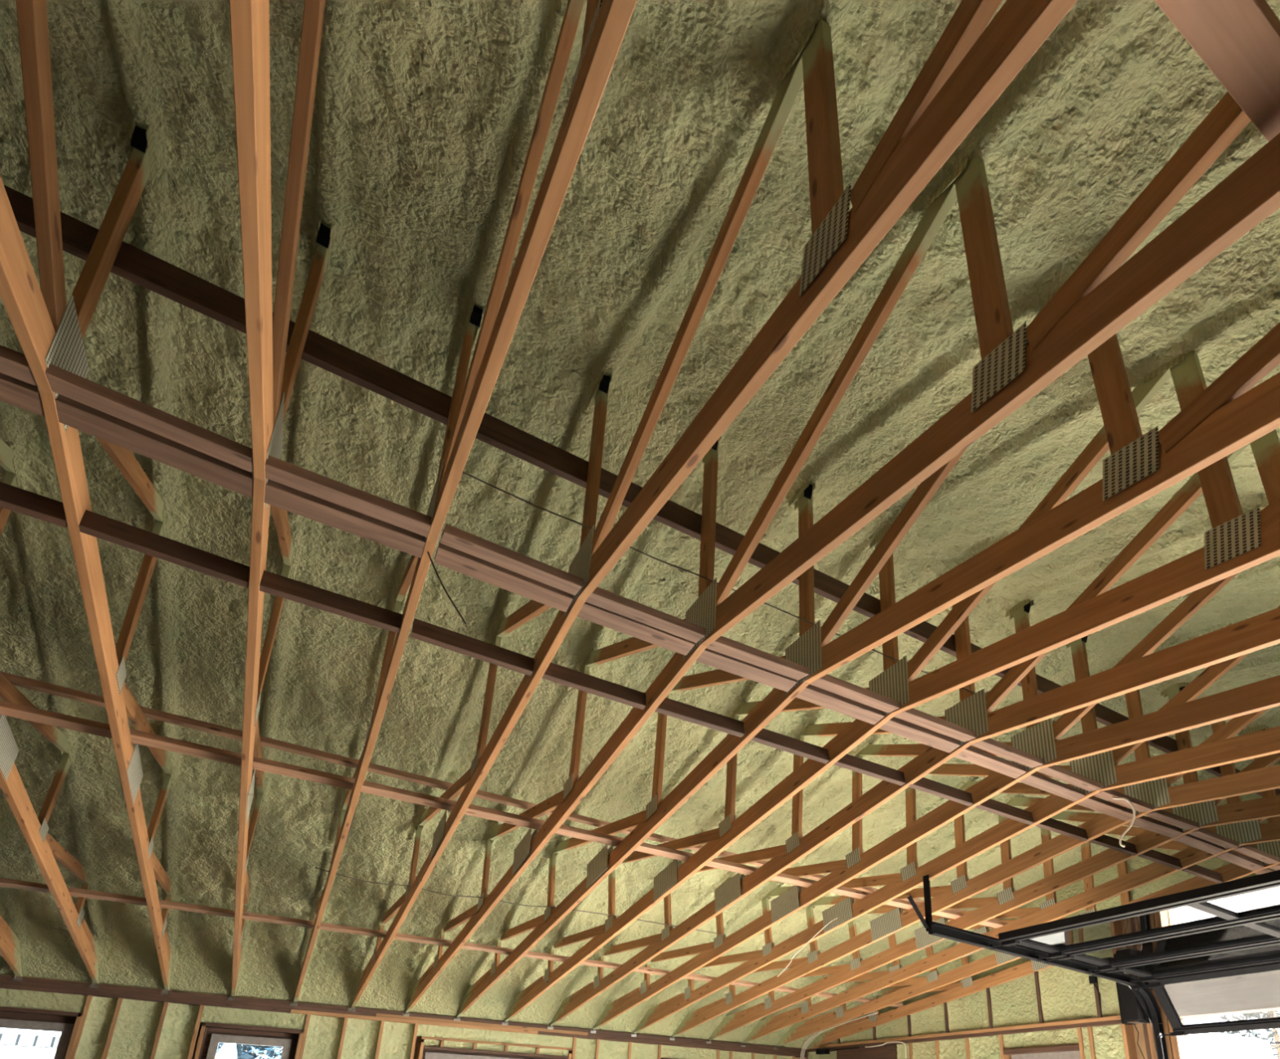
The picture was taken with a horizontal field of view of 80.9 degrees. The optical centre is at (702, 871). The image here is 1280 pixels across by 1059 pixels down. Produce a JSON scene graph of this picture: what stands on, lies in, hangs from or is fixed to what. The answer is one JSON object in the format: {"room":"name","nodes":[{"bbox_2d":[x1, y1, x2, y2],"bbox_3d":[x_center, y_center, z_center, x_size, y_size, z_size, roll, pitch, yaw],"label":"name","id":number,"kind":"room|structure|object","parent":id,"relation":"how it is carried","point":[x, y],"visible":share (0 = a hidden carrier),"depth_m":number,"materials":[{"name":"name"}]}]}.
{"room":"garage","nodes":[
{"label":"garage","id":0,"kind":"room"},
{"bbox_2d":[0,973,808,1058],"bbox_3d":[-2.904,3.076,9.174,10.760,2.900,0.210,12,-21,-28],"label":"wall","id":1,"kind":"structure","parent":0,"point":[113,1021],"depth_m":8.55,"materials":[{"name":"plastic"}]},
{"bbox_2d":[0,915,22,977],"bbox_3d":[-3.174,-1.907,1.892,0.045,2.391,14.319,12,-21,-28],"label":"roof truss","id":2,"kind":"object","parent":1,"relation":"on","point":[10,949],"visible":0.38,"depth_m":6.95,"materials":[{"name":"brown wood"}]},
{"bbox_2d":[0,1011,76,1058],"bbox_3d":[-6.889,1.908,7.204,1.156,1.112,0.060,12,-21,-28],"label":"window","id":3,"kind":"structure","parent":1,"relation":"in","point":[64,1024],"depth_m":7.49,"materials":[{"name":"plastic"}]},
{"bbox_2d":[0,438,98,983],"bbox_3d":[-2.646,-1.795,2.175,0.045,2.391,14.319,12,-21,-28],"label":"roof truss","id":4,"kind":"object","parent":1,"relation":"on","point":[44,848],"visible":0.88,"depth_m":5.16,"materials":[{"name":"brown wood"}]},
{"bbox_2d":[0,345,36,386],"bbox_3d":[-2.357,-1.630,2.229,0.570,0.051,0.093,12,-21,-28],"label":"block","id":5,"kind":"object","parent":4,"relation":"attached to","point":[13,363],"visible":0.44,"depth_m":2.32,"materials":[{"name":"brown wood"}]},
{"bbox_2d":[0,372,44,416],"bbox_3d":[-2.417,-1.600,2.327,0.570,0.051,0.093,12,-21,-28],"label":"block","id":6,"kind":"object","parent":4,"relation":"attached to","point":[13,391],"visible":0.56,"depth_m":2.42,"materials":[{"name":"brown wood"}]},
{"bbox_2d":[0,481,67,527],"bbox_3d":[-2.678,-1.417,2.741,0.570,0.091,0.050,12,-21,-28],"label":"block","id":7,"kind":"object","parent":4,"relation":"attached to","point":[12,498],"visible":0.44,"depth_m":2.81,"materials":[{"name":"brown wood"}]},
{"bbox_2d":[0,0,172,990],"bbox_3d":[-2.116,-1.682,2.460,0.049,2.391,14.319,12,-21,-28],"label":"roof truss","id":8,"kind":"object","parent":1,"relation":"on","point":[47,331],"visible":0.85,"depth_m":2.62,"materials":[{"name":"brown wood"}]},
{"bbox_2d":[200,1026,298,1058],"bbox_3d":[-5.032,2.306,8.201,0.918,1.107,0.060,12,-21,-28],"label":"window","id":9,"kind":"structure","parent":1,"relation":"in","point":[214,1036],"depth_m":8.32,"materials":[{"name":"plastic"}]},
{"bbox_2d":[229,0,332,996],"bbox_3d":[-1.589,-1.569,2.743,0.047,2.391,14.318,12,-21,-28],"label":"roof truss","id":10,"kind":"object","parent":1,"relation":"on","point":[272,373],"visible":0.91,"depth_m":2.27,"materials":[{"name":"brown wood"}]},
{"bbox_2d":[44,363,253,472],"bbox_3d":[-1.826,-1.507,2.504,0.572,0.073,0.093,12,-21,-28],"label":"wood board","id":11,"kind":"object","parent":10,"relation":"attached to","point":[63,382],"visible":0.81,"depth_m":2.48,"materials":[{"name":"brown wood"}]},
{"bbox_2d":[54,394,253,497],"bbox_3d":[-1.889,-1.476,2.607,0.572,0.073,0.093,12,-21,-28],"label":"wood board","id":12,"kind":"object","parent":10,"relation":"attached to","point":[70,412],"visible":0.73,"depth_m":2.58,"materials":[{"name":"brown wood"}]},
{"bbox_2d":[78,509,249,588],"bbox_3d":[-2.149,-1.297,3.021,0.572,0.106,0.050,12,-21,-28],"label":"brace","id":13,"kind":"object","parent":10,"relation":"attached to","point":[91,523],"visible":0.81,"depth_m":3.00,"materials":[{"name":"brown wood"}]},
{"bbox_2d":[259,569,403,633],"bbox_3d":[-1.617,-1.182,3.297,0.571,0.096,0.050,12,-21,-28],"label":"block","id":14,"kind":"object","parent":10,"relation":"attached to","point":[276,584],"visible":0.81,"depth_m":3.27,"materials":[{"name":"brown wood"}]},
{"bbox_2d":[264,479,426,557],"bbox_3d":[-1.361,-1.356,2.889,0.571,0.058,0.093,12,-21,-28],"label":"block","id":15,"kind":"object","parent":10,"relation":"attached to","point":[277,495],"visible":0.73,"depth_m":2.86,"materials":[{"name":"brown wood"}]},
{"bbox_2d":[426,551,466,624],"bbox_3d":[-1.034,-1.178,3.013,0.215,0.334,0.028,12,-21,-28],"label":"wire","id":16,"kind":"object","parent":15,"relation":"hanging from","point":[428,554],"visible":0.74,"depth_m":3.01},
{"bbox_2d":[265,455,432,537],"bbox_3d":[-1.298,-1.387,2.785,0.571,0.058,0.093,12,-21,-28],"label":"block","id":17,"kind":"object","parent":10,"relation":"attached to","point":[277,470],"visible":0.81,"depth_m":2.75,"materials":[{"name":"brown wood"}]},
{"bbox_2d":[293,0,637,1002],"bbox_3d":[-1.066,-1.458,3.024,0.057,2.391,14.319,12,-21,-28],"label":"roof truss","id":18,"kind":"object","parent":1,"relation":"on","point":[606,22],"visible":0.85,"depth_m":2.21,"materials":[{"name":"brown wood"}]},
{"bbox_2d":[410,617,533,675],"bbox_3d":[-1.089,-1.069,3.580,0.571,0.096,0.050,12,-21,-28],"label":"block","id":19,"kind":"object","parent":18,"relation":"attached to","point":[421,630],"visible":1,"depth_m":3.56,"materials":[{"name":"brown wood"}]},
{"bbox_2d":[433,541,573,612],"bbox_3d":[-0.833,-1.244,3.172,0.571,0.058,0.093,12,-21,-28],"label":"block","id":20,"kind":"object","parent":18,"relation":"attached to","point":[446,556],"visible":0.88,"depth_m":3.15,"materials":[{"name":"brown wood"}]},
{"bbox_2d":[440,523,583,595],"bbox_3d":[-0.773,-1.274,3.074,0.571,0.058,0.093,12,-21,-28],"label":"block","id":21,"kind":"object","parent":18,"relation":"attached to","point":[454,537],"visible":1,"depth_m":3.05,"materials":[{"name":"brown wood"}]},
{"bbox_2d":[423,1048,554,1058],"bbox_3d":[-2.659,2.844,9.465,1.849,1.040,0.060,12,-21,-28],"label":"window","id":22,"kind":"structure","parent":1,"relation":"in","point":[428,1054],"depth_m":9.41,"materials":[{"name":"plastic"}]},
{"bbox_2d":[351,0,1077,1007],"bbox_3d":[-0.528,-1.343,3.313,0.057,2.391,14.318,12,-21,-28],"label":"roof truss","id":23,"kind":"object","parent":1,"relation":"on","point":[969,67],"visible":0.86,"depth_m":2.01,"materials":[{"name":"brown wood"}]},
{"bbox_2d":[542,662,645,709],"bbox_3d":[-0.556,-0.959,3.855,0.570,0.091,0.050,12,-21,-28],"label":"block","id":24,"kind":"object","parent":23,"relation":"attached to","point":[555,673],"visible":0.81,"depth_m":3.84,"materials":[{"name":"brown wood"}]},
{"bbox_2d":[577,601,694,655],"bbox_3d":[-0.305,-1.128,3.455,0.570,0.052,0.093,12,-21,-28],"label":"block","id":25,"kind":"object","parent":23,"relation":"attached to","point":[588,611],"visible":0.73,"depth_m":3.44,"materials":[{"name":"brown wood"}]},
{"bbox_2d":[585,586,706,643],"bbox_3d":[-0.254,-1.157,3.372,0.570,0.052,0.093,12,-21,-28],"label":"block","id":26,"kind":"object","parent":23,"relation":"attached to","point":[601,597],"visible":0.81,"depth_m":3.35,"materials":[{"name":"brown wood"}]},
{"bbox_2d":[405,91,1279,1012],"bbox_3d":[0.004,-1.230,3.599,0.065,2.391,14.319,12,-21,-28],"label":"roof truss","id":27,"kind":"object","parent":1,"relation":"on","point":[1105,293],"visible":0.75,"depth_m":2.25,"materials":[{"name":"brown wood"}]},
{"bbox_2d":[654,697,744,737],"bbox_3d":[-0.019,-0.858,4.129,0.572,0.100,0.050,12,-21,-28],"label":"block","id":28,"kind":"object","parent":27,"relation":"attached to","point":[669,707],"visible":0.81,"depth_m":4.12,"materials":[{"name":"brown wood"}]},
{"bbox_2d":[695,648,797,692],"bbox_3d":[0.218,-1.018,3.751,0.571,0.064,0.093,12,-21,-28],"label":"block","id":29,"kind":"object","parent":27,"relation":"attached to","point":[709,657],"visible":0.73,"depth_m":3.73,"materials":[{"name":"brown wood"}]},
{"bbox_2d":[706,635,808,679],"bbox_3d":[0.268,-1.050,3.669,0.571,0.064,0.093,12,-21,-28],"label":"block","id":30,"kind":"object","parent":27,"relation":"attached to","point":[722,645],"visible":0.81,"depth_m":3.65,"materials":[{"name":"brown wood"}]},
{"bbox_2d":[457,286,1279,1017],"bbox_3d":[0.534,-1.117,3.884,0.071,2.391,14.319,12,-21,-28],"label":"roof truss","id":31,"kind":"object","parent":1,"relation":"on","point":[1228,415],"visible":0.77,"depth_m":2.93,"materials":[{"name":"brown wood"}]},
{"bbox_2d":[315,866,721,934],"bbox_3d":[-1.449,0.332,6.821,3.762,0.074,0.094,12,-21,-28],"label":"cable","id":32,"kind":"object","parent":31,"relation":"hanging from","point":[315,867],"visible":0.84,"depth_m":6.52,"materials":[{"name":"grey metal"}]},
{"bbox_2d":[750,728,829,763],"bbox_3d":[0.509,-0.752,4.415,0.571,0.094,0.050,12,-21,-28],"label":"block","id":33,"kind":"object","parent":31,"relation":"attached to","point":[765,736],"visible":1,"depth_m":4.41,"materials":[{"name":"brown wood"}]},
{"bbox_2d":[795,684,884,724],"bbox_3d":[0.739,-0.909,4.048,0.570,0.055,0.093,12,-21,-28],"label":"block","id":34,"kind":"object","parent":31,"relation":"attached to","point":[812,694],"visible":0.88,"depth_m":4.03,"materials":[{"name":"brown wood"}]},
{"bbox_2d":[809,674,899,712],"bbox_3d":[0.799,-0.947,3.952,0.570,0.055,0.093,12,-21,-28],"label":"block","id":35,"kind":"object","parent":31,"relation":"attached to","point":[828,682],"visible":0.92,"depth_m":3.94,"materials":[{"name":"brown wood"}]},
{"bbox_2d":[503,350,1279,1021],"bbox_3d":[1.055,-1.006,4.164,0.054,2.391,14.319,12,-21,-28],"label":"roof truss","id":36,"kind":"object","parent":1,"relation":"on","point":[1237,541],"visible":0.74,"depth_m":3.50,"materials":[{"name":"brown wood"}]},
{"bbox_2d":[3,184,1279,795],"bbox_3d":[0.761,-1.594,4.247,10.360,0.128,0.038,12,-21,-28],"label":"brace","id":37,"kind":"object","parent":36,"relation":"attached to","point":[141,268],"visible":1,"depth_m":3.16,"materials":[{"name":"brown wood"}]},
{"bbox_2d":[462,471,974,693],"bbox_3d":[0.300,-1.347,3.728,3.010,0.036,0.013,12,-21,-27],"label":"cable","id":38,"kind":"object","parent":36,"relation":"attached to","point":[464,473],"visible":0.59,"depth_m":3.43,"materials":[{"name":"grey metal"}]},
{"bbox_2d":[832,753,905,786],"bbox_3d":[1.044,-0.648,4.689,0.571,0.095,0.050,12,-21,-28],"label":"block","id":39,"kind":"object","parent":36,"relation":"attached to","point":[849,762],"visible":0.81,"depth_m":4.68,"materials":[{"name":"brown wood"}]},
{"bbox_2d":[879,716,960,752],"bbox_3d":[1.261,-0.797,4.344,0.571,0.057,0.093,12,-21,-28],"label":"block","id":40,"kind":"object","parent":36,"relation":"attached to","point":[896,726],"visible":0.81,"depth_m":4.33,"materials":[{"name":"brown wood"}]},
{"bbox_2d":[893,707,976,741],"bbox_3d":[1.321,-0.839,4.249,0.571,0.057,0.093,12,-21,-28],"label":"block","id":41,"kind":"object","parent":36,"relation":"attached to","point":[914,716],"visible":0.81,"depth_m":4.23,"materials":[{"name":"brown wood"}]},
{"bbox_2d":[551,429,1279,1026],"bbox_3d":[1.586,-0.893,4.448,0.059,2.391,14.319,12,-21,-28],"label":"roof truss","id":42,"kind":"object","parent":1,"relation":"on","point":[974,712],"visible":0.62,"depth_m":4.20,"materials":[{"name":"brown wood"}]},
{"bbox_2d":[591,573,1279,1029],"bbox_3d":[2.112,-0.781,4.731,0.055,2.391,14.319,12,-21,-28],"label":"roof truss","id":43,"kind":"object","parent":1,"relation":"on","point":[1040,739],"visible":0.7,"depth_m":4.95,"materials":[{"name":"brown wood"}]},
{"bbox_2d":[0,700,1007,928],"bbox_3d":[-0.390,-0.174,5.826,10.360,0.059,0.093,12,-21,-27],"label":"brace","id":44,"kind":"object","parent":43,"relation":"on","point":[7,708],"visible":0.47,"depth_m":4.88,"materials":[{"name":"brown wood"}]},
{"bbox_2d":[908,777,973,806],"bbox_3d":[1.578,-0.543,4.964,0.570,0.090,0.050,12,-21,-28],"label":"block","id":45,"kind":"object","parent":43,"relation":"attached to","point":[925,784],"visible":1,"depth_m":4.95,"materials":[{"name":"brown wood"}]},
{"bbox_2d":[954,746,1026,778],"bbox_3d":[1.782,-0.683,4.639,0.570,0.050,0.093,12,-21,-28],"label":"block","id":46,"kind":"object","parent":43,"relation":"attached to","point":[971,754],"visible":0.92,"depth_m":4.62,"materials":[{"name":"brown wood"}]},
{"bbox_2d":[970,737,1043,767],"bbox_3d":[1.845,-0.729,4.540,0.570,0.050,0.093,12,-21,-28],"label":"block","id":47,"kind":"object","parent":43,"relation":"attached to","point":[991,745],"visible":0.92,"depth_m":4.52,"materials":[{"name":"brown wood"}]},
{"bbox_2d":[1036,764,1102,791],"bbox_3d":[2.367,-0.613,4.835,0.570,0.052,0.093,12,-21,-28],"label":"block","id":48,"kind":"object","parent":43,"relation":"attached to","point":[1055,771],"visible":0.89,"depth_m":4.82,"materials":[{"name":"brown wood"}]},
{"bbox_2d":[1154,0,1279,142],"bbox_3d":[3.633,-1.006,2.816,6.500,0.051,0.099,12,-21,-28],"label":"wood beam","id":49,"kind":"structure","parent":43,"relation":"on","point":[1238,41],"depth_m":1.40,"materials":[{"name":"brown wood"}]},
{"bbox_2d":[634,605,1279,1033],"bbox_3d":[2.638,-0.669,5.013,0.049,2.391,14.319,12,-21,-28],"label":"roof truss","id":50,"kind":"object","parent":1,"relation":"on","point":[1104,767],"visible":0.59,"depth_m":5.61,"materials":[{"name":"brown wood"}]},
{"bbox_2d":[777,917,837,976],"bbox_3d":[1.029,0.757,7.361,0.039,0.429,0.952,12,-21,-28],"label":"cable","id":51,"kind":"object","parent":50,"relation":"attached to","point":[836,917],"visible":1,"depth_m":7.41,"materials":[{"name":"white plastic"}]},
{"bbox_2d":[974,798,1034,824],"bbox_3d":[2.111,-0.433,5.240,0.570,0.091,0.050,12,-21,-28],"label":"block","id":52,"kind":"object","parent":50,"relation":"attached to","point":[993,806],"visible":0.96,"depth_m":5.23,"materials":[{"name":"brown wood"}]},
{"bbox_2d":[1019,772,1085,801],"bbox_3d":[2.304,-0.564,4.933,0.570,0.052,0.093,12,-21,-28],"label":"block","id":53,"kind":"object","parent":50,"relation":"attached to","point":[1035,780],"visible":0.92,"depth_m":4.92,"materials":[{"name":"brown wood"}]},
{"bbox_2d":[1035,817,1088,841],"bbox_3d":[2.644,-0.325,5.517,0.570,0.093,0.050,12,-21,-28],"label":"block","id":54,"kind":"object","parent":50,"relation":"attached to","point":[1052,824],"visible":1,"depth_m":5.51,"materials":[{"name":"brown wood"}]},
{"bbox_2d":[1076,795,1137,821],"bbox_3d":[2.825,-0.447,5.228,0.570,0.054,0.093,12,-21,-28],"label":"block","id":55,"kind":"object","parent":50,"relation":"attached to","point":[1093,802],"visible":0.92,"depth_m":5.21,"materials":[{"name":"brown wood"}]},
{"bbox_2d":[1093,789,1153,812],"bbox_3d":[2.885,-0.494,5.135,0.570,0.054,0.093,12,-21,-28],"label":"block","id":56,"kind":"object","parent":50,"relation":"attached to","point":[1140,806],"visible":0.85,"depth_m":5.12,"materials":[{"name":"brown wood"}]},
{"bbox_2d":[1112,795,1135,847],"bbox_3d":[2.794,-0.338,4.929,0.120,0.321,0.149,-9,-21,30],"label":"hanging cable","id":57,"kind":"object","parent":56,"relation":"hanging from","point":[1113,797],"visible":1,"depth_m":4.93,"materials":[{"name":"white plastic"}]},
{"bbox_2d":[673,688,1279,1036],"bbox_3d":[3.161,-0.557,5.295,0.051,2.391,14.319,12,-21,-28],"label":"roof truss","id":58,"kind":"object","parent":1,"relation":"on","point":[1159,793],"visible":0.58,"depth_m":6.24,"materials":[{"name":"brown wood"}]},
{"bbox_2d":[1088,834,1137,855],"bbox_3d":[3.177,-0.221,5.795,0.571,0.097,0.050,12,-21,-28],"label":"block","id":59,"kind":"object","parent":58,"relation":"attached to","point":[1106,841],"visible":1,"depth_m":5.78,"materials":[{"name":"brown wood"}]},
{"bbox_2d":[1128,815,1183,837],"bbox_3d":[3.347,-0.336,5.524,0.571,0.060,0.093,12,-21,-28],"label":"block","id":60,"kind":"object","parent":58,"relation":"attached to","point":[1144,822],"visible":0.88,"depth_m":5.51,"materials":[{"name":"brown wood"}]},
{"bbox_2d":[1144,809,1199,829],"bbox_3d":[3.407,-0.383,5.431,0.571,0.060,0.093,12,-21,-28],"label":"block","id":61,"kind":"object","parent":58,"relation":"attached to","point":[1161,815],"visible":0.92,"depth_m":5.41,"materials":[{"name":"brown wood"}]},
{"bbox_2d":[706,681,1279,1039],"bbox_3d":[3.689,-0.445,5.579,0.051,2.391,14.319,12,-21,-28],"label":"roof truss","id":62,"kind":"object","parent":1,"relation":"on","point":[1209,813],"visible":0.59,"depth_m":6.86,"materials":[{"name":"brown wood"}]},
{"bbox_2d":[1137,848,1182,869],"bbox_3d":[3.710,-0.114,6.072,0.570,0.093,0.050,12,-21,-28],"label":"block","id":63,"kind":"object","parent":62,"relation":"attached to","point":[1152,855],"visible":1,"depth_m":6.06,"materials":[{"name":"brown wood"}]},
{"bbox_2d":[1173,833,1225,854],"bbox_3d":[3.868,-0.221,5.819,0.570,0.054,0.093,12,-21,-28],"label":"block","id":64,"kind":"object","parent":62,"relation":"attached to","point":[1193,841],"visible":0.81,"depth_m":5.80,"materials":[{"name":"brown wood"}]},
{"bbox_2d":[1188,827,1239,848],"bbox_3d":[3.919,-0.261,5.740,0.570,0.054,0.093,12,-21,-28],"label":"block","id":65,"kind":"object","parent":62,"relation":"attached to","point":[1203,833],"visible":0.88,"depth_m":5.71,"materials":[{"name":"brown wood"}]},
{"bbox_2d":[741,720,1279,1043],"bbox_3d":[4.215,-0.333,5.861,0.057,2.391,14.319,12,-21,-28],"label":"roof truss","id":66,"kind":"object","parent":1,"relation":"on","point":[1250,832],"visible":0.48,"depth_m":7.25,"materials":[{"name":"brown wood"}]},
{"bbox_2d":[0,877,902,1007],"bbox_3d":[-1.744,0.887,7.925,10.360,0.050,0.093,12,-21,-28],"label":"brace","id":67,"kind":"object","parent":66,"relation":"on","point":[7,882],"visible":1,"depth_m":7.00,"materials":[{"name":"brown wood"}]},
{"bbox_2d":[774,724,1279,1046],"bbox_3d":[4.748,-0.219,6.147,0.045,2.391,14.319,12,-21,-28],"label":"roof truss","id":68,"kind":"object","parent":1,"relation":"on","point":[933,980],"visible":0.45,"depth_m":8.64,"materials":[{"name":"brown wood"}]},
{"bbox_2d":[0,671,1002,919],"bbox_3d":[-0.602,-0.340,6.287,10.372,0.111,0.092,13,-21,-30],"label":"brace","id":69,"kind":"object","parent":68,"relation":"on","point":[16,680],"visible":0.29,"depth_m":5.02,"materials":[{"name":"brown wood"}]},
{"bbox_2d":[1181,864,1223,883],"bbox_3d":[4.239,0.003,6.352,0.571,0.098,0.050,12,-21,-28],"label":"block","id":70,"kind":"object","parent":68,"relation":"attached to","point":[1197,870],"visible":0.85,"depth_m":6.34,"materials":[{"name":"brown wood"}]},
{"bbox_2d":[1216,850,1264,871],"bbox_3d":[4.389,-0.095,6.111,0.571,0.062,0.093,12,-21,-28],"label":"block","id":71,"kind":"object","parent":68,"relation":"attached to","point":[1233,857],"visible":0.88,"depth_m":6.09,"materials":[{"name":"brown wood"}]},
{"bbox_2d":[1232,844,1279,863],"bbox_3d":[4.452,-0.145,6.013,0.571,0.062,0.093,12,-21,-28],"label":"block","id":72,"kind":"object","parent":68,"relation":"attached to","point":[1250,851],"visible":0.86,"depth_m":5.99,"materials":[{"name":"brown wood"}]},
{"bbox_2d":[1255,867,1275,874],"bbox_3d":[4.911,0.028,6.403,0.570,0.050,0.093,12,-21,-28],"label":"block","id":73,"kind":"object","parent":68,"relation":"attached to","point":[1268,869],"visible":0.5,"depth_m":6.28,"materials":[{"name":"brown wood"}]},
{"bbox_2d":[1269,863,1279,870],"bbox_3d":[4.962,-0.012,6.324,0.570,0.050,0.093,12,-21,-28],"label":"block","id":74,"kind":"object","parent":68,"relation":"attached to","point":[1277,867],"visible":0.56,"depth_m":6.22,"materials":[{"name":"brown wood"}]},
{"bbox_2d":[0,0,1279,1048],"bbox_3d":[0.819,-1.055,4.034,10.602,2.353,14.334,12,-21,-28],"label":"ceiling","id":75,"kind":"structure","parent":0,"point":[425,112],"depth_m":3.71,"materials":[{"name":"plastic"}]},
{"bbox_2d":[800,1031,817,1058],"bbox_3d":[1.981,2.664,11.169,0.088,1.065,1.481,14,-22,-32],"label":"cable","id":76,"kind":"object","parent":75,"relation":"hanging from","point":[816,1032],"visible":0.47,"depth_m":11.70,"materials":[{"name":"grey plastic"}]},
{"bbox_2d":[803,1029,823,1058],"bbox_3d":[2.025,2.669,11.131,0.067,1.036,1.577,13,-21,-29],"label":"cable","id":77,"kind":"object","parent":75,"relation":"hanging from","point":[823,1029],"visible":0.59,"depth_m":11.74,"materials":[{"name":"grey plastic"}]},
{"bbox_2d":[801,1012,878,1058],"bbox_3d":[2.037,2.667,11.080,0.074,1.007,1.680,13,-21,-30],"label":"cable","id":78,"kind":"object","parent":75,"relation":"hanging from","point":[875,1012],"visible":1,"depth_m":11.33,"materials":[{"name":"grey plastic"}]},
{"bbox_2d":[807,760,1279,1058],"bbox_3d":[5.287,1.099,6.067,0.160,5.271,14.638,12,-21,-28],"label":"wall","id":79,"kind":"structure","parent":0,"point":[1052,1009],"depth_m":8.37,"materials":[{"name":"plastic"}]},
{"bbox_2d":[815,1046,859,1054],"bbox_3d":[2.028,2.679,11.217,0.095,0.070,0.920,12,-21,-28],"label":"cable box","id":80,"kind":"object","parent":79,"relation":"attached to","point":[820,1051],"visible":1,"depth_m":11.41,"materials":[{"name":"black plastic"}]},
{"bbox_2d":[865,1040,906,1057],"bbox_3d":[2.530,2.477,10.356,0.027,0.230,0.813,12,-21,-28],"label":"wire loop","id":81,"kind":"object","parent":79,"relation":"attached to","point":[894,1041],"visible":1,"depth_m":10.27,"materials":[{"name":"beige plastic"}]},
{"bbox_2d":[805,836,1248,1049],"bbox_3d":[5.277,-0.106,6.431,0.045,2.391,14.319,12,-21,-28],"label":"roof truss","id":82,"kind":"object","parent":79,"relation":"attached to","point":[968,985],"visible":0.34,"depth_m":9.64,"materials":[{"name":"brown wood"}]},
{"bbox_2d":[906,874,1168,1058],"bbox_3d":[3.023,1.974,6.262,3.243,3.537,0.090,12,-21,-28],"label":"door track","id":83,"kind":"object","parent":79,"relation":"attached to","point":[1144,996],"visible":0.97,"depth_m":6.59,"materials":[{"name":"black metal"}]},
{"bbox_2d":[989,869,1279,1037],"bbox_3d":[4.496,0.503,4.877,2.407,0.643,4.485,12,-21,-28],"label":"garage door","id":84,"kind":"structure","parent":83,"relation":"attached to","point":[1229,928],"depth_m":5.87,"materials":[{"name":"black metal"}]},
{"bbox_2d":[1010,1050,1080,1058],"bbox_3d":[3.848,2.597,8.227,0.060,1.180,0.900,12,-21,-28],"label":"window","id":85,"kind":"structure","parent":79,"relation":"in","point":[1071,1054],"depth_m":8.32,"materials":[{"name":"plastic"}]},
{"bbox_2d":[1088,975,1101,1011],"bbox_3d":[4.155,1.284,7.886,0.040,0.381,0.101,12,-21,-28],"label":"junction box","id":86,"kind":"object","parent":79,"relation":"attached to","point":[1092,979],"visible":0.96,"depth_m":7.92,"materials":[{"name":"black plastic"}]},
{"bbox_2d":[1115,977,1150,1058],"bbox_3d":[4.257,1.634,7.337,0.240,1.180,0.265,12,-21,-28],"label":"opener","id":87,"kind":"object","parent":79,"relation":"attached to","point":[1131,1012],"visible":0.69,"depth_m":7.35,"materials":[{"name":"black plastic"}]},
{"bbox_2d":[1127,1021,1146,1023],"bbox_3d":[4.272,1.482,7.348,0.180,0.005,0.100,12,-21,-28],"label":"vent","id":88,"kind":"object","parent":87,"relation":"attached to","point":[1131,1022],"depth_m":7.33,"materials":[{"name":"metal"}]},
{"label":"outside","id":89,"kind":"structure","parent":0,"visible":0},
{"bbox_3d":[2.684,5.104,9.104,75.000,0.290,75.000,12,-21,-28],"label":"ground","id":90,"kind":"structure","parent":89,"visible":0},
{"bbox_2d":[0,1031,60,1058],"bbox_3d":[-12.493,3.305,10.120,7.200,2.400,3.080,12,-21,-28],"label":"neighbor house","id":91,"kind":"structure","parent":90,"relation":"on","point":[12,1045],"depth_m":10.45,"materials":[{"name":"white"}]},
{"bbox_2d":[215,1042,236,1058],"bbox_3d":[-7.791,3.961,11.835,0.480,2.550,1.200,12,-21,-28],"label":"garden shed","id":92,"kind":"object","parent":90,"relation":"on","point":[228,1051],"visible":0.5,"depth_m":11.73,"materials":[{"name":"white"}]},
{"bbox_2d":[216,1042,282,1058],"bbox_3d":[-9.105,3.449,16.511,4.164,6.681,4.159,12,-21,-28],"label":"tree","id":93,"kind":"object","parent":90,"relation":"on","point":[244,1051],"visible":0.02,"depth_m":15.09,"materials":[{"name":"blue plant"}]},
{"bbox_2d":[1186,1032,1272,1058],"bbox_3d":[7.509,4.483,12.704,2.525,3.150,3.170,12,-21,-28],"label":"building","id":94,"kind":"structure","parent":90,"relation":"on","point":[1211,1045],"depth_m":11.76,"materials":[{"name":"white"}]},
{"bbox_2d":[1216,1010,1279,1058],"bbox_3d":[11.750,4.463,15.017,2.474,5.252,2.470,12,-21,-28],"label":"tree","id":95,"kind":"object","parent":90,"relation":"on","point":[1275,1033],"visible":0.15,"depth_m":15.36,"materials":[{"name":"white plant"}]},
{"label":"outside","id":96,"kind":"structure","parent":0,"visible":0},
{"bbox_2d":[1269,1041,1279,1044],"bbox_3d":[12.133,2.836,12.840,0.040,0.160,6.601,12,-21,-28],"label":"utility wire","id":97,"kind":"object","parent":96,"point":[1270,1042],"visible":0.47,"depth_m":14.53,"materials":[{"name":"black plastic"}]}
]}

